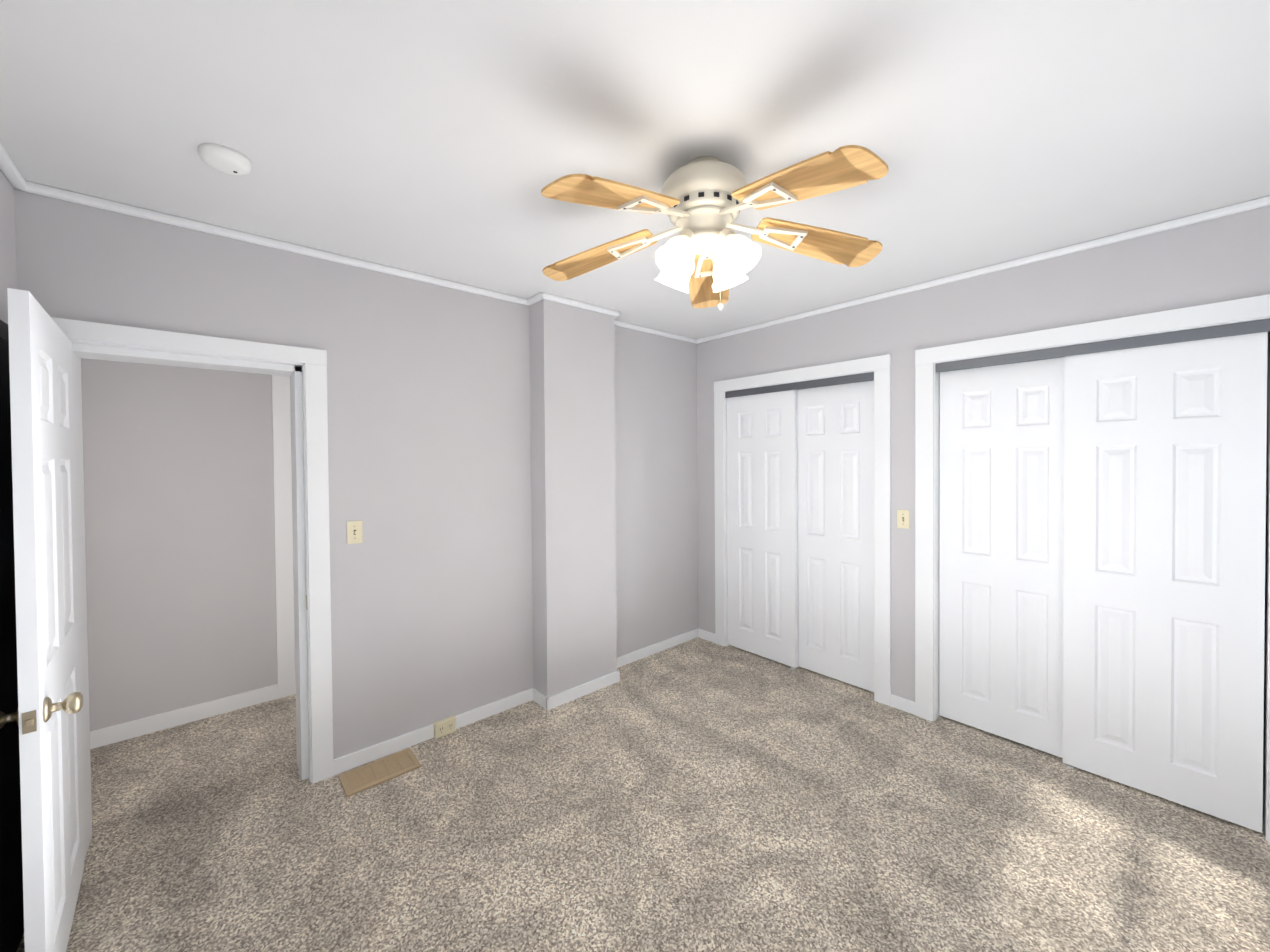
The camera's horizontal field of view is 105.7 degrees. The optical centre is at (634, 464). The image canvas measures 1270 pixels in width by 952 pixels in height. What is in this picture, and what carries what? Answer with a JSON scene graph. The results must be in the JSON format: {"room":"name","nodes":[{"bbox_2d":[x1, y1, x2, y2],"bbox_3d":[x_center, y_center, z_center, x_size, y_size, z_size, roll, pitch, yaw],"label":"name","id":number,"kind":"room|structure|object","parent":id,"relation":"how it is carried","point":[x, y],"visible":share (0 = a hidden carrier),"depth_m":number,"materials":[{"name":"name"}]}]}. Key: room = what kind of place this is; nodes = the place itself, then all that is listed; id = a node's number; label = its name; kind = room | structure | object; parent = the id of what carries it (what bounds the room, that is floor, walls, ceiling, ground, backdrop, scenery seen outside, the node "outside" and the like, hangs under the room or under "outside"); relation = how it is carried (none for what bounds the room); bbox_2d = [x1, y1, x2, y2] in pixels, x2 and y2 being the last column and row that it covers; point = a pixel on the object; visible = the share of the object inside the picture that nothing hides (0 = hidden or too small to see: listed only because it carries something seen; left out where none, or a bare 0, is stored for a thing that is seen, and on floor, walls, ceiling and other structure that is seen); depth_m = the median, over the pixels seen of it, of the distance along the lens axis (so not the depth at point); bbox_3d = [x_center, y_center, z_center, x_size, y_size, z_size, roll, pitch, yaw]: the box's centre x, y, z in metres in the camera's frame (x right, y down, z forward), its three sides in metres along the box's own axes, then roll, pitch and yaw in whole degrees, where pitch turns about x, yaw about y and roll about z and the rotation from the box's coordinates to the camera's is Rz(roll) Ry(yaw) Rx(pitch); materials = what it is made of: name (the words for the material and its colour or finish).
{"room":"empty bedroom","nodes":[
{"label":"empty bedroom","id":0,"kind":"room"},
{"bbox_2d":[0,169,89,715],"bbox_3d":[-1.466,0.272,0.797,0.130,2.565,4.890,-1,1,-41],"label":"wall","id":1,"kind":"structure","parent":0,"point":[7,248],"depth_m":1.65,"materials":[{"name":"grey paint"}]},
{"bbox_2d":[0,320,23,951],"bbox_3d":[-1.837,0.538,1.345,0.028,1.998,0.940,-1,1,-41],"label":"door","id":2,"kind":"structure","parent":1,"relation":"in","point":[11,906],"depth_m":1.50,"materials":[{"name":"black paint"}]},
{"bbox_2d":[0,143,35,193],"bbox_3d":[-1.066,-0.992,0.439,0.034,0.034,3.458,-1,1,-41],"label":"crown molding","id":3,"kind":"structure","parent":1,"relation":"attached to","point":[8,167],"depth_m":1.64,"materials":[{"name":"white wood"}]},
{"bbox_2d":[81,358,277,731],"bbox_3d":[-2.171,0.241,3.368,2.215,2.565,0.100,-1,1,-41],"label":"wall","id":4,"kind":"structure","parent":0,"point":[179,529],"depth_m":2.82,"materials":[{"name":"grey paint"}]},
{"bbox_2d":[90,684,277,748],"bbox_3d":[-2.647,1.488,2.882,0.820,0.093,0.014,-1,1,-41],"label":"baseboard","id":5,"kind":"structure","parent":4,"relation":"attached to","point":[133,729],"depth_m":2.84,"materials":[{"name":"white wood"}]},
{"bbox_2d":[272,375,295,698],"bbox_3d":[-1.954,0.443,3.482,1.045,2.155,0.018,-1,1,-41],"label":"door frame","id":6,"kind":"structure","parent":4,"relation":"attached to","point":[282,465],"depth_m":3.16,"materials":[{"name":"white wood"}]},
{"bbox_2d":[14,188,697,759],"bbox_3d":[-0.909,0.236,3.038,3.931,2.565,0.220,-1,1,-41],"label":"wall","id":7,"kind":"structure","parent":0,"point":[430,466],"depth_m":2.63,"materials":[{"name":"grey paint"}]},
{"bbox_2d":[0,288,83,951],"bbox_3d":[-1.849,0.538,1.548,0.175,1.994,0.768,-1,1,-41],"label":"entry door","id":8,"kind":"structure","parent":7,"relation":"in","point":[46,716],"depth_m":1.36,"materials":[{"name":"white wood"}]},
{"bbox_2d":[51,317,333,859],"bbox_3d":[-1.929,0.494,2.140,0.942,2.089,0.262,-1,1,-41],"label":"door frame","id":9,"kind":"structure","parent":7,"relation":"attached to","point":[314,361],"depth_m":2.31,"materials":[{"name":"white wood"}]},
{"bbox_2d":[32,182,533,305],"bbox_3d":[-1.417,-1.017,2.412,2.000,0.034,0.034,-1,1,-41],"label":"crown molding","id":10,"kind":"structure","parent":7,"relation":"attached to","point":[43,190],"depth_m":2.13,"materials":[{"name":"white wood"}]},
{"bbox_2d":[347,520,362,543],"bbox_3d":[-1.415,0.341,2.433,0.070,0.114,0.020,-1,1,-41],"label":"light switch","id":11,"kind":"object","parent":7,"relation":"attached to","point":[354,532],"visible":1,"depth_m":2.44,"materials":[{"name":"beige plastic"}]},
{"bbox_2d":[333,688,540,774],"bbox_3d":[-1.065,1.487,2.738,1.116,0.073,0.038,-1,1,-41],"label":"baseboard","id":12,"kind":"structure","parent":7,"relation":"attached to","point":[372,753],"depth_m":2.64,"materials":[{"name":"white wood"}]},
{"bbox_2d":[434,716,455,738],"bbox_3d":[-1.071,1.479,2.717,0.116,0.082,0.033,-1,1,-41],"label":"electrical outlet box","id":13,"kind":"object","parent":12,"relation":"attached to","point":[445,726],"visible":0.98,"depth_m":2.71,"materials":[{"name":"beige plastic"}]},
{"bbox_2d":[614,321,697,343],"bbox_3d":[0.130,-1.049,3.776,1.014,0.034,0.034,-1,1,-41],"label":"crown molding","id":14,"kind":"structure","parent":7,"relation":"attached to","point":[622,324],"depth_m":3.78,"materials":[{"name":"white wood"}]},
{"bbox_2d":[617,628,704,665],"bbox_3d":[0.167,1.462,3.824,1.055,0.073,0.038,-1,1,-41],"label":"baseboard","id":15,"kind":"structure","parent":7,"relation":"attached to","point":[633,656],"depth_m":3.86,"materials":[{"name":"white wood"}]},
{"bbox_2d":[529,299,616,696],"bbox_3d":[-0.405,0.229,3.226,0.556,2.565,0.186,-1,1,-41],"label":"wall","id":16,"kind":"structure","parent":0,"point":[572,424],"depth_m":3.10,"materials":[{"name":"grey paint"}]},
{"bbox_2d":[532,292,619,322],"bbox_3d":[-0.348,-1.036,3.132,0.624,0.034,0.052,-1,1,-41],"label":"crown molding","id":17,"kind":"structure","parent":16,"relation":"attached to","point":[542,295],"depth_m":3.07,"materials":[{"name":"white wood"}]},
{"bbox_2d":[541,664,620,709],"bbox_3d":[-0.329,1.475,3.168,0.584,0.073,0.014,-1,1,-41],"label":"baseboard","id":18,"kind":"structure","parent":16,"relation":"attached to","point":[547,703],"depth_m":3.13,"materials":[{"name":"white wood"}]},
{"bbox_2d":[0,0,1269,338],"bbox_3d":[0.230,-1.095,2.283,5.081,0.100,5.290,-1,1,-41],"label":"ceiling","id":19,"kind":"structure","parent":0,"point":[448,140],"depth_m":1.44,"materials":[{"name":"white paint"}]},
{"bbox_2d":[198,143,251,174],"bbox_3d":[-1.357,-1.005,1.597,0.136,0.036,0.136,-1,1,-41],"label":"smoke detector","id":20,"kind":"object","parent":19,"relation":"attached to","point":[224,159],"visible":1,"depth_m":1.57,"materials":[{"name":"white plastic"}]},
{"bbox_2d":[541,145,888,310],"bbox_3d":[0.224,-0.785,1.637,1.162,0.502,1.200,-1,1,-41],"label":"ceiling fan","id":21,"kind":"object","parent":19,"relation":"hanging from","point":[709,256],"visible":1,"depth_m":1.59,"materials":[{"name":"beige wood"}]},
{"bbox_2d":[16,637,1269,951],"bbox_3d":[0.251,1.569,2.320,5.081,0.100,5.290,-1,1,-41],"label":"floor","id":22,"kind":"structure","parent":0,"point":[698,795],"depth_m":1.96,"materials":[{"name":"carpet"}]},
{"bbox_2d":[338,748,421,796],"bbox_3d":[-1.268,1.526,2.401,0.330,0.009,0.195,-1,1,-41],"label":"air vent register","id":23,"kind":"object","parent":22,"relation":"on","point":[370,775],"visible":1,"depth_m":2.39,"materials":[{"name":"beige metal"}]},
{"bbox_2d":[696,205,1269,701],"bbox_3d":[1.795,0.217,2.845,0.130,2.565,3.648,-1,1,-41],"label":"wall","id":24,"kind":"structure","parent":0,"point":[1220,259],"depth_m":2.77,"materials":[{"name":"grey paint"}]},
{"bbox_2d":[727,389,797,667],"bbox_3d":[0.972,0.465,3.737,0.035,2.030,0.610,-1,1,-41],"label":"closet door","id":25,"kind":"structure","parent":24,"relation":"in","point":[762,564],"depth_m":3.69,"materials":[{"name":"white wood"}]},
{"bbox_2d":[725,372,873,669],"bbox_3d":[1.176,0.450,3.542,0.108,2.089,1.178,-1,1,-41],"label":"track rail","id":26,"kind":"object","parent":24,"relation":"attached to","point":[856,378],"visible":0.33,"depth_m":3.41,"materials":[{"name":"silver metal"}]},
{"bbox_2d":[714,354,890,705],"bbox_3d":[1.173,0.405,3.539,0.151,2.180,1.378,-1,1,-41],"label":"trim","id":27,"kind":"structure","parent":24,"relation":"attached to","point":[879,367],"depth_m":3.04,"materials":[{"name":"white wood"}]},
{"bbox_2d":[797,380,873,691],"bbox_3d":[1.380,0.467,3.347,0.035,2.030,0.610,-1,1,-41],"label":"closet door","id":28,"kind":"structure","parent":24,"relation":"in","point":[835,489],"depth_m":3.31,"materials":[{"name":"white wood"}]},
{"bbox_2d":[897,509,909,528],"bbox_3d":[1.627,0.330,2.925,0.020,0.114,0.070,-1,1,-41],"label":"light switch","id":29,"kind":"object","parent":24,"relation":"attached to","point":[903,519],"visible":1,"depth_m":2.92,"materials":[{"name":"beige plastic"}]},
{"bbox_2d":[696,196,1269,342],"bbox_3d":[1.660,-1.047,2.843,0.034,0.034,3.458,-1,1,-41],"label":"crown molding","id":30,"kind":"structure","parent":24,"relation":"attached to","point":[1264,201],"depth_m":2.43,"materials":[{"name":"white wood"}]},
{"bbox_2d":[939,357,1064,757],"bbox_3d":[2.014,0.472,2.628,0.035,2.030,0.610,-1,1,-41],"label":"closet door","id":31,"kind":"structure","parent":24,"relation":"in","point":[1001,506],"depth_m":2.61,"materials":[{"name":"white wood"}]},
{"bbox_2d":[915,294,1269,842],"bbox_3d":[2.178,0.413,2.399,0.151,2.180,1.378,-1,1,-41],"label":"trim","id":32,"kind":"structure","parent":24,"relation":"attached to","point":[927,407],"depth_m":2.72,"materials":[{"name":"white wood"}]},
{"bbox_2d":[936,318,1269,768],"bbox_3d":[2.181,0.458,2.402,0.108,2.089,1.178,-1,1,-41],"label":"track rail","id":33,"kind":"object","parent":24,"relation":"attached to","point":[1239,328],"visible":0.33,"depth_m":2.24,"materials":[{"name":"silver metal"}]},
{"bbox_2d":[1063,332,1267,832],"bbox_3d":[2.347,0.476,2.178,0.035,2.030,0.610,-1,1,-41],"label":"closet door","id":34,"kind":"structure","parent":24,"relation":"in","point":[1164,556],"depth_m":2.13,"materials":[{"name":"white wood"}]}
]}

